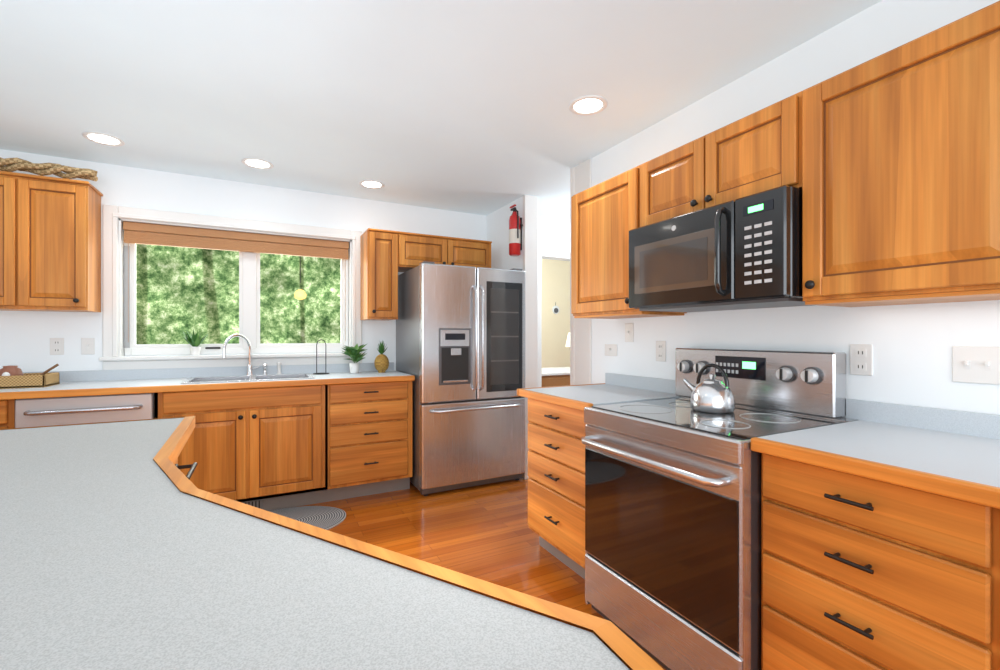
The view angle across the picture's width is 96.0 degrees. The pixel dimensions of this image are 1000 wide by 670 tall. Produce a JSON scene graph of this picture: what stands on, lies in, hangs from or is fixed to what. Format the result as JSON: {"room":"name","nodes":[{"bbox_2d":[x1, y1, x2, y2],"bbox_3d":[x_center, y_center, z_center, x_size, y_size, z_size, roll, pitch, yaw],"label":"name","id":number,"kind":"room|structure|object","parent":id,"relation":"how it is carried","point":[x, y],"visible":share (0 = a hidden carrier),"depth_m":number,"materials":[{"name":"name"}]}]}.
{"room":"kitchen","nodes":[
{"label":"kitchen","id":0,"kind":"room"},
{"bbox_2d":[0,149,485,371],"bbox_3d":[-2.564,0.010,3.344,5.640,2.440,0.180,0,0,-28],"label":"wall","id":1,"kind":"structure","parent":0,"point":[25,336],"depth_m":3.39,"materials":[{"name":"paint"}]},
{"bbox_2d":[0,171,102,311],"bbox_3d":[-3.740,-0.579,2.469,2.339,0.828,0.319,0,0,-28],"label":"upper cabinet","id":2,"kind":"object","parent":1,"relation":"attached to","point":[50,243],"visible":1,"depth_m":2.81,"materials":[{"name":"brown wood"}]},
{"bbox_2d":[0,157,97,180],"bbox_3d":[-3.634,-1.053,2.443,2.227,0.095,0.096,0,0,-28],"label":"rope","id":3,"kind":"object","parent":2,"relation":"on","point":[19,164],"visible":0.98,"depth_m":2.82,"materials":[{"name":"beige fabric"}]},
{"bbox_2d":[99,204,363,369],"bbox_3d":[-2.026,-0.338,3.610,1.790,1.165,0.205,0,0,-28],"label":"window","id":4,"kind":"structure","parent":1,"relation":"in","point":[110,358],"depth_m":3.47,"materials":[{"name":"white wood"}]},
{"bbox_2d":[182,329,206,354],"bbox_3d":[-2.322,0.046,3.425,0.176,0.200,0.165,0,0,-28],"label":"potted plant","id":5,"kind":"object","parent":4,"relation":"on","point":[194,340],"visible":0.96,"depth_m":3.40,"materials":[{"name":"green plant"}]},
{"bbox_2d":[123,221,348,340],"bbox_3d":[-2.015,-0.388,3.589,1.550,0.866,0.052,0,0,-28],"label":"window blind","id":6,"kind":"object","parent":4,"relation":"attached to","point":[162,235],"visible":1,"depth_m":3.53,"materials":[{"name":"brown fabric"}]},
{"bbox_2d":[294,256,305,299],"bbox_3d":[-2.145,-0.880,4.836,0.120,0.980,0.117,0,0,-28],"label":"ornament","id":7,"kind":"object","parent":4,"relation":"hanging from","point":[299,294],"visible":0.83,"depth_m":4.80,"materials":[{"name":"yellow glass"}]},
{"bbox_2d":[360,228,491,320],"bbox_3d":[-0.644,-0.508,4.046,1.125,0.736,0.379,0,0,-28],"label":"upper cabinet","id":8,"kind":"object","parent":1,"relation":"attached to","point":[386,256],"visible":0.75,"depth_m":3.78,"materials":[{"name":"brown wood"}]},
{"bbox_2d":[0,0,881,220],"bbox_3d":[0.016,-1.250,1.756,8.750,0.080,9.500,0,0,-28],"label":"ceiling","id":9,"kind":"structure","parent":0,"point":[457,105],"depth_m":2.14,"materials":[{"name":"paint"}]},
{"bbox_2d":[82,131,124,145],"bbox_3d":[-2.429,-1.206,2.760,0.200,0.008,0.200,0,0,-28],"label":"recessed light","id":10,"kind":"object","parent":9,"relation":"in","point":[103,138],"visible":0.96,"depth_m":2.75,"materials":[{"name":"white"}]},
{"bbox_2d":[241,158,273,168],"bbox_3d":[-1.697,-1.206,3.152,0.200,0.008,0.200,0,0,-28],"label":"recessed light","id":11,"kind":"object","parent":9,"relation":"in","point":[256,163],"visible":0.96,"depth_m":3.15,"materials":[{"name":"white"}]},
{"bbox_2d":[359,180,384,188],"bbox_3d":[-1.020,-1.206,3.584,0.200,0.008,0.200,0,0,-28],"label":"recessed light","id":12,"kind":"object","parent":9,"relation":"in","point":[372,184],"visible":0.98,"depth_m":3.59,"materials":[{"name":"white"}]},
{"bbox_2d":[569,95,607,115],"bbox_3d":[0.462,-1.206,2.360,0.200,0.008,0.200,0,0,-28],"label":"recessed light","id":13,"kind":"object","parent":9,"relation":"in","point":[588,105],"visible":1,"depth_m":2.36,"materials":[{"name":"white"}]},
{"bbox_2d":[297,478,665,669],"bbox_3d":[0.016,1.260,1.756,8.750,0.060,9.500,0,0,-28],"label":"floor","id":14,"kind":"structure","parent":0,"point":[484,532],"depth_m":2.80,"materials":[{"name":"brown wood"}]},
{"bbox_2d":[0,399,16,428],"bbox_3d":[-3.089,0.788,2.639,0.555,0.884,0.618,0,0,-28],"label":"base cabinet","id":15,"kind":"object","parent":14,"relation":"on","point":[7,407],"depth_m":2.49,"materials":[{"name":"brown wood"}]},
{"bbox_2d":[15,393,153,427],"bbox_3d":[-2.550,0.737,2.884,0.620,0.770,0.669,0,0,-28],"label":"dishwasher","id":16,"kind":"object","parent":15,"relation":"in","point":[34,412],"visible":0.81,"depth_m":2.62,"materials":[{"name":"grey metal"}]},
{"bbox_2d":[174,458,196,479],"bbox_3d":[-1.604,0.791,-0.164,3.532,0.878,2.920,0,0,-28],"label":"base cabinet","id":17,"kind":"object","parent":14,"relation":"on","point":[193,466],"visible":0.12,"depth_m":1.47,"materials":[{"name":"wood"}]},
{"bbox_2d":[0,416,663,669],"bbox_3d":[-1.604,0.330,-0.164,3.664,0.045,3.050,0,0,-28],"label":"countertop","id":18,"kind":"structure","parent":17,"relation":"on","point":[127,545],"depth_m":0.55,"materials":[{"name":"laminate"}]},
{"bbox_2d":[267,506,345,529],"bbox_3d":[-1.472,1.222,2.892,0.920,0.012,0.590,0,0,-28],"label":"braided rug","id":19,"kind":"object","parent":14,"relation":"on","point":[325,517],"visible":0.27,"depth_m":3.07,"materials":[{"name":"grey fabric"}]},
{"bbox_2d":[316,381,411,502],"bbox_3d":[-1.113,0.788,3.669,0.648,0.884,0.616,0,0,-28],"label":"base cabinet","id":20,"kind":"object","parent":14,"relation":"on","point":[364,430],"depth_m":3.38,"materials":[{"name":"brown wood"}]},
{"bbox_2d":[0,362,414,399],"bbox_3d":[-2.756,0.292,2.785,4.377,0.109,0.667,0,0,-28],"label":"countertop","id":21,"kind":"structure","parent":20,"relation":"on","point":[99,382],"depth_m":3.13,"materials":[{"name":"laminate"}]},
{"bbox_2d":[0,364,59,388],"bbox_3d":[-2.923,0.241,2.740,0.344,0.135,0.220,0,0,-28],"label":"basket tray","id":22,"kind":"object","parent":21,"relation":"on","point":[12,377],"visible":1,"depth_m":2.69,"materials":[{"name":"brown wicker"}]},
{"bbox_2d":[181,373,313,383],"bbox_3d":[-1.806,0.391,3.285,0.802,0.178,0.447,0,0,-28],"label":"double-bowl sink","id":23,"kind":"object","parent":21,"relation":"in","point":[213,379],"visible":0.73,"depth_m":3.37,"materials":[{"name":"metal"}]},
{"bbox_2d":[222,334,280,374],"bbox_3d":[-1.896,0.146,3.458,0.394,0.326,0.201,0,0,-28],"label":"gooseneck faucet","id":24,"kind":"object","parent":21,"relation":"on","point":[250,368],"visible":0.9,"depth_m":3.50,"materials":[{"name":"silver metal"}]},
{"bbox_2d":[313,339,328,374],"bbox_3d":[-1.451,0.167,3.653,0.127,0.282,0.127,0,0,-28],"label":"paper towel holder","id":25,"kind":"object","parent":21,"relation":"on","point":[316,373],"depth_m":3.64,"materials":[{"name":"black metal"}]},
{"bbox_2d":[342,344,367,372],"bbox_3d":[-1.209,0.185,3.748,0.224,0.248,0.296,0,0,-28],"label":"potted plant","id":26,"kind":"object","parent":21,"relation":"on","point":[353,353],"visible":1,"depth_m":3.73,"materials":[{"name":"green plant"}]},
{"bbox_2d":[374,341,388,372],"bbox_3d":[-1.006,0.169,3.828,0.124,0.280,0.124,0,0,-28],"label":"decor","id":27,"kind":"object","parent":21,"relation":"on","point":[381,362],"visible":1,"depth_m":3.79,"materials":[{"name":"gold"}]},
{"bbox_2d":[241,499,262,508],"bbox_3d":[-1.794,1.174,3.067,0.310,0.088,0.010,0,0,-28],"label":"air vent register","id":28,"kind":"object","parent":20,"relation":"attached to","point":[257,503],"visible":0.12,"depth_m":3.12,"materials":[{"name":"grey metal"}]},
{"bbox_2d":[396,261,524,495],"bbox_3d":[-0.352,0.330,3.927,0.913,1.800,0.844,0,0,-28],"label":"refrigerator","id":29,"kind":"object","parent":14,"relation":"on","point":[460,343],"visible":0.92,"depth_m":3.58,"materials":[{"name":"grey metal"}]},
{"bbox_2d":[542,367,569,386],"bbox_3d":[0.610,0.815,5.292,0.970,0.830,0.715,0,0,-28],"label":"dresser","id":30,"kind":"object","parent":14,"relation":"on","point":[556,376],"visible":0.02,"depth_m":4.93,"materials":[{"name":"brown wood"}]},
{"bbox_2d":[565,333,569,346],"bbox_3d":[0.914,0.179,5.391,0.260,0.440,0.260,0,0,-28],"label":"table lamp","id":31,"kind":"object","parent":30,"relation":"on","point":[568,341],"visible":0.04,"depth_m":5.34,"materials":[{"name":"white ceramic"}]},
{"bbox_2d":[528,398,584,578],"bbox_3d":[0.571,0.788,2.477,0.631,0.884,0.622,0,0,-28],"label":"base cabinet","id":32,"kind":"object","parent":14,"relation":"on","point":[556,450],"depth_m":2.33,"materials":[{"name":"brown wood"}]},
{"bbox_2d":[581,348,857,669],"bbox_3d":[0.820,0.646,1.839,0.764,1.168,0.781,0,0,-28],"label":"range","id":33,"kind":"object","parent":14,"relation":"on","point":[672,534],"visible":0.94,"depth_m":1.65,"materials":[{"name":"grey metal"}]},
{"bbox_2d":[683,363,734,412],"bbox_3d":[0.887,0.214,1.913,0.172,0.198,0.207,0,0,-28],"label":"kettle","id":34,"kind":"object","parent":33,"relation":"on","point":[711,394],"visible":1,"depth_m":1.84,"materials":[{"name":"silver metal"}]},
{"bbox_2d":[761,453,983,669],"bbox_3d":[1.185,0.788,1.297,0.631,0.884,0.510,0,0,-28],"label":"base cabinet","id":35,"kind":"object","parent":14,"relation":"on","point":[860,573],"depth_m":1.13,"materials":[{"name":"brown wood"}]},
{"bbox_2d":[517,373,999,508],"bbox_3d":[1.335,0.292,0.971,0.667,0.109,4.089,0,0,-28],"label":"countertop","id":36,"kind":"structure","parent":35,"relation":"on","point":[955,454],"depth_m":1.33,"materials":[{"name":"laminate"}]},
{"bbox_2d":[984,506,999,669],"bbox_3d":[1.420,0.788,0.845,0.631,0.884,0.509,0,0,-28],"label":"base cabinet","id":37,"kind":"object","parent":14,"relation":"on","point":[991,515],"depth_m":0.94,"materials":[{"name":"brown wood"}]},
{"bbox_2d":[538,216,569,386],"bbox_3d":[1.378,0.010,5.128,3.000,2.440,0.135,0,0,-28],"label":"wall","id":38,"kind":"structure","parent":0,"point":[553,268],"depth_m":4.59,"materials":[{"name":"paint"}]},
{"bbox_2d":[552,302,559,313],"bbox_3d":[0.875,-0.438,7.048,0.130,0.185,0.023,0,0,-28],"label":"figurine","id":39,"kind":"object","parent":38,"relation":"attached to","point":[555,309],"visible":0.94,"depth_m":7.04,"materials":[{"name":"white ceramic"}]},
{"bbox_2d":[486,0,999,479],"bbox_3d":[1.591,0.010,1.324,0.145,2.440,7.280,0,0,-28],"label":"wall","id":40,"kind":"structure","parent":0,"point":[913,344],"depth_m":1.86,"materials":[{"name":"paint"}]},
{"bbox_2d":[509,204,522,255],"bbox_3d":[0.130,-0.915,3.895,0.112,0.440,0.140,0,0,-28],"label":"fire extinguisher","id":41,"kind":"object","parent":40,"relation":"attached to","point":[515,233],"visible":1,"depth_m":3.85,"materials":[{"name":"red metal"}]},
{"bbox_2d":[571,166,686,318],"bbox_3d":[0.702,-0.482,2.534,0.348,0.726,0.553,0,0,-28],"label":"upper cabinet","id":42,"kind":"object","parent":40,"relation":"attached to","point":[603,214],"depth_m":2.43,"materials":[{"name":"brown wood"}]},
{"bbox_2d":[639,93,798,226],"bbox_3d":[1.004,-0.680,1.954,0.348,0.331,0.750,0,0,-28],"label":"upper cabinet","id":43,"kind":"object","parent":40,"relation":"attached to","point":[757,152],"depth_m":1.79,"materials":[{"name":"brown wood"}]},
{"bbox_2d":[629,185,812,311],"bbox_3d":[0.952,-0.317,1.927,0.460,0.390,0.742,0,0,-28],"label":"microwave","id":44,"kind":"object","parent":43,"relation":"attached to","point":[742,253],"visible":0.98,"depth_m":1.71,"materials":[{"name":"black plastic"}]},
{"bbox_2d":[799,1,999,306],"bbox_3d":[1.323,-0.482,1.340,0.348,0.726,0.630,0,0,-28],"label":"upper cabinet","id":45,"kind":"object","parent":40,"relation":"attached to","point":[888,163],"depth_m":1.28,"materials":[{"name":"brown wood"}]},
{"bbox_2d":[999,1,999,292],"bbox_3d":[1.695,-0.482,0.626,0.348,0.726,1.260,0,0,-28],"label":"upper cabinet","id":46,"kind":"object","parent":40,"relation":"attached to","point":[999,1],"depth_m":1.12,"materials":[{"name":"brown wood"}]},
{"label":"outside","id":47,"kind":"structure","parent":0,"visible":0},
{"bbox_2d":[136,244,340,343],"bbox_3d":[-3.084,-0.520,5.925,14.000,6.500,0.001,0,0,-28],"label":"foliage","id":48,"kind":"object","parent":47,"point":[180,291],"visible":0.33,"depth_m":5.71,"materials":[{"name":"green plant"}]}
]}

